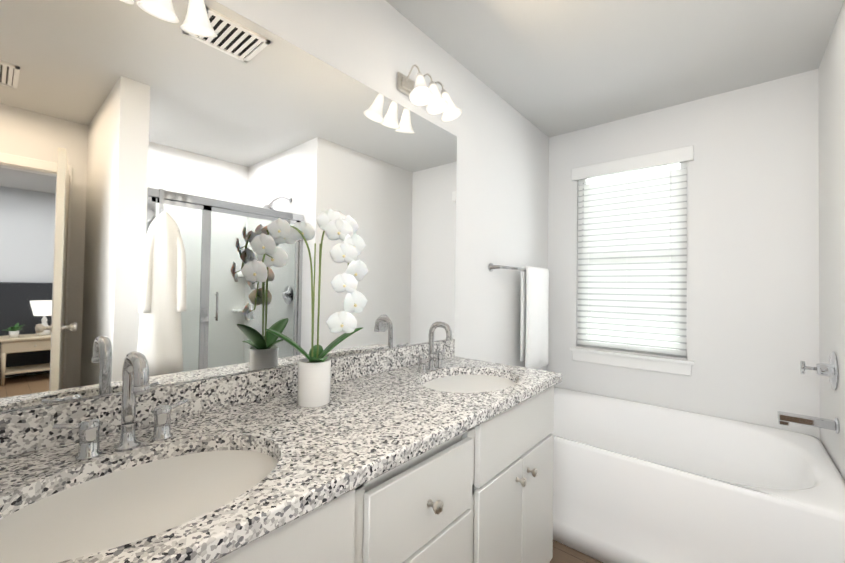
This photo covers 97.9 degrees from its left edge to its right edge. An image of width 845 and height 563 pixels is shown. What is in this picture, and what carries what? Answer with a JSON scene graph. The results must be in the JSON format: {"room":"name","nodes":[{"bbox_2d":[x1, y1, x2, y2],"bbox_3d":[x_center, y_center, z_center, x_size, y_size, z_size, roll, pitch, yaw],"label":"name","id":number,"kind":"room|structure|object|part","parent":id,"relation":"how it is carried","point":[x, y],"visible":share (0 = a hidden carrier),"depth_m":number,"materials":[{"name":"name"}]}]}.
{"room":"bathroom","nodes":[
{"label":"bathroom","id":0,"kind":"room"},
{"bbox_2d":[4,0,548,411],"bbox_3d":[-0.240,0.033,1.549,0.120,2.440,3.898,0,-1,40],"label":"wall","id":1,"kind":"structure","parent":0,"point":[502,178],"depth_m":2.06,"materials":[{"name":"white paint"}]},
{"bbox_2d":[0,343,427,456],"bbox_3d":[-0.385,0.322,1.265,0.021,0.088,1.686,0,-1,40],"label":"backsplash","id":2,"kind":"structure","parent":1,"relation":"attached to","point":[24,430],"depth_m":1.00,"materials":[{"name":"stone"}]},
{"bbox_2d":[0,0,456,411],"bbox_3d":[-0.377,-0.254,1.286,0.006,1.060,1.699,0,-1,40],"label":"mirror","id":3,"kind":"object","parent":1,"relation":"attached to","point":[163,163],"visible":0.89,"depth_m":0.98,"materials":[{"name":"clear glass"}]},
{"bbox_2d":[397,64,461,121],"bbox_3d":[0.025,-0.826,1.613,0.200,0.184,0.307,0,-1,40],"label":"sconce","id":4,"kind":"object","parent":1,"relation":"attached to","point":[418,92],"visible":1,"depth_m":1.60,"materials":[{"name":"white glass"}]},
{"bbox_2d":[488,263,548,368],"bbox_3d":[0.675,0.244,2.453,0.105,0.696,0.762,0,-1,40],"label":"towel rail","id":5,"kind":"object","parent":1,"relation":"attached to","point":[534,303],"visible":0.98,"depth_m":2.47,"materials":[{"name":"white fabric"}]},
{"bbox_2d":[520,266,548,368],"bbox_3d":[0.778,0.248,2.542,0.062,0.695,0.363,0,-1,40],"label":"towel","id":6,"kind":"object","parent":5,"relation":"hanging from","point":[534,296],"depth_m":2.47,"materials":[{"name":"white fabric"}]},
{"bbox_2d":[550,540,602,562],"bbox_3d":[0.809,1.303,0.622,2.920,0.100,3.898,0,-1,40],"label":"floor","id":7,"kind":"structure","parent":0,"point":[562,553],"depth_m":1.70,"materials":[{"name":"brown wood"}]},
{"bbox_2d":[196,377,561,562],"bbox_3d":[-0.181,0.822,1.072,0.582,0.842,1.678,0,-1,40],"label":"bathroom vanity","id":8,"kind":"object","parent":7,"relation":"on","point":[431,451],"depth_m":0.97,"materials":[{"name":"white paint"}]},
{"bbox_2d":[0,357,561,562],"bbox_3d":[-0.175,0.383,1.086,0.572,0.035,1.686,0,-1,40],"label":"countertop","id":9,"kind":"structure","parent":8,"relation":"on","point":[373,421],"depth_m":0.84,"materials":[{"name":"stone"}]},
{"bbox_2d":[48,351,191,460],"bbox_3d":[-0.599,0.249,0.763,0.132,0.209,0.230,0,-1,40],"label":"faucet","id":10,"kind":"object","parent":9,"relation":"on","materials":[{"name":"silver metal"}]},
{"bbox_2d":[0,429,307,562],"bbox_3d":[-0.485,0.460,0.650,0.410,0.166,0.516,0,-1,40],"label":"sink","id":11,"kind":"object","parent":9,"relation":"in","point":[90,514],"depth_m":0.65,"materials":[{"name":"white ceramic"}]},
{"bbox_2d":[241,209,367,407],"bbox_3d":[-0.319,0.074,1.077,0.283,0.577,0.299,0,-1,40],"label":"orchid","id":12,"kind":"object","parent":9,"relation":"on","point":[314,376],"visible":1,"depth_m":1.06,"materials":[{"name":"white plant"}]},
{"bbox_3d":[-0.324,0.298,1.102,0.096,0.129,0.096,0,-1,40],"label":"pot","id":13,"kind":"part","parent":12,"relation":"part of","materials":[{"name":"white ceramic"}]},
{"bbox_2d":[412,321,455,372],"bbox_3d":[0.070,0.273,1.553,0.132,0.209,0.230,0,-1,40],"label":"faucet","id":14,"kind":"object","parent":9,"relation":"on","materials":[{"name":"silver metal"}]},
{"bbox_2d":[408,365,527,400],"bbox_3d":[0.184,0.484,1.439,0.410,0.166,0.516,0,-1,40],"label":"sink","id":15,"kind":"object","parent":9,"relation":"in","point":[477,383],"depth_m":1.50,"materials":[{"name":"white ceramic"}]},
{"bbox_2d":[551,387,844,562],"bbox_3d":[1.198,1.038,2.018,1.462,0.484,1.030,0,-1,40],"label":"bathtub","id":16,"kind":"object","parent":7,"relation":"on","point":[636,482],"visible":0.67,"depth_m":1.68,"materials":[{"name":"white ceramic"}]},
{"bbox_2d":[385,0,843,136],"bbox_3d":[0.848,-1.236,0.666,2.920,0.100,3.898,0,-1,40],"label":"ceiling","id":17,"kind":"structure","parent":0,"point":[550,68],"depth_m":1.83,"materials":[{"name":"white paint"}]},
{"bbox_2d":[547,69,819,439],"bbox_3d":[2.095,0.077,2.046,2.800,2.440,0.120,0,-1,40],"label":"wall","id":18,"kind":"structure","parent":0,"point":[753,268],"depth_m":2.19,"materials":[{"name":"white paint"}]},
{"bbox_2d":[570,145,693,375],"bbox_3d":[1.439,-0.129,2.572,0.750,1.440,0.135,0,-1,40],"label":"window unit","id":19,"kind":"structure","parent":18,"relation":"in","point":[632,265],"depth_m":2.52,"materials":[{"name":"white plastic"}]},
{"bbox_3d":[1.462,-0.168,2.599,0.590,1.240,0.006,0,-1,40],"label":"glass","id":20,"kind":"part","parent":19,"relation":"part of","materials":[{"name":"glass"}]},
{"bbox_2d":[818,0,844,480],"bbox_3d":[2.243,0.063,1.084,1.330,2.440,1.158,0,-1,40],"label":"wall","id":21,"kind":"structure","parent":0,"point":[831,69],"depth_m":1.68,"materials":[{"name":"white paint"}]},
{"bbox_2d":[777,352,839,433],"bbox_3d":[1.774,0.490,1.707,0.189,0.348,0.188,0,-1,40],"label":"tub filler","id":22,"kind":"object","parent":21,"relation":"attached to","point":[830,370],"visible":0.96,"depth_m":1.65,"materials":[{"name":"silver metal"}]},
{"label":"outside","id":23,"kind":"structure","parent":0,"visible":0},
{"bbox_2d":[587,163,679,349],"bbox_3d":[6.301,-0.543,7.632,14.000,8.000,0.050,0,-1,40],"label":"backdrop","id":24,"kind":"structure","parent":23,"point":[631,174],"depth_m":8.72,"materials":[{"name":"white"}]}
]}

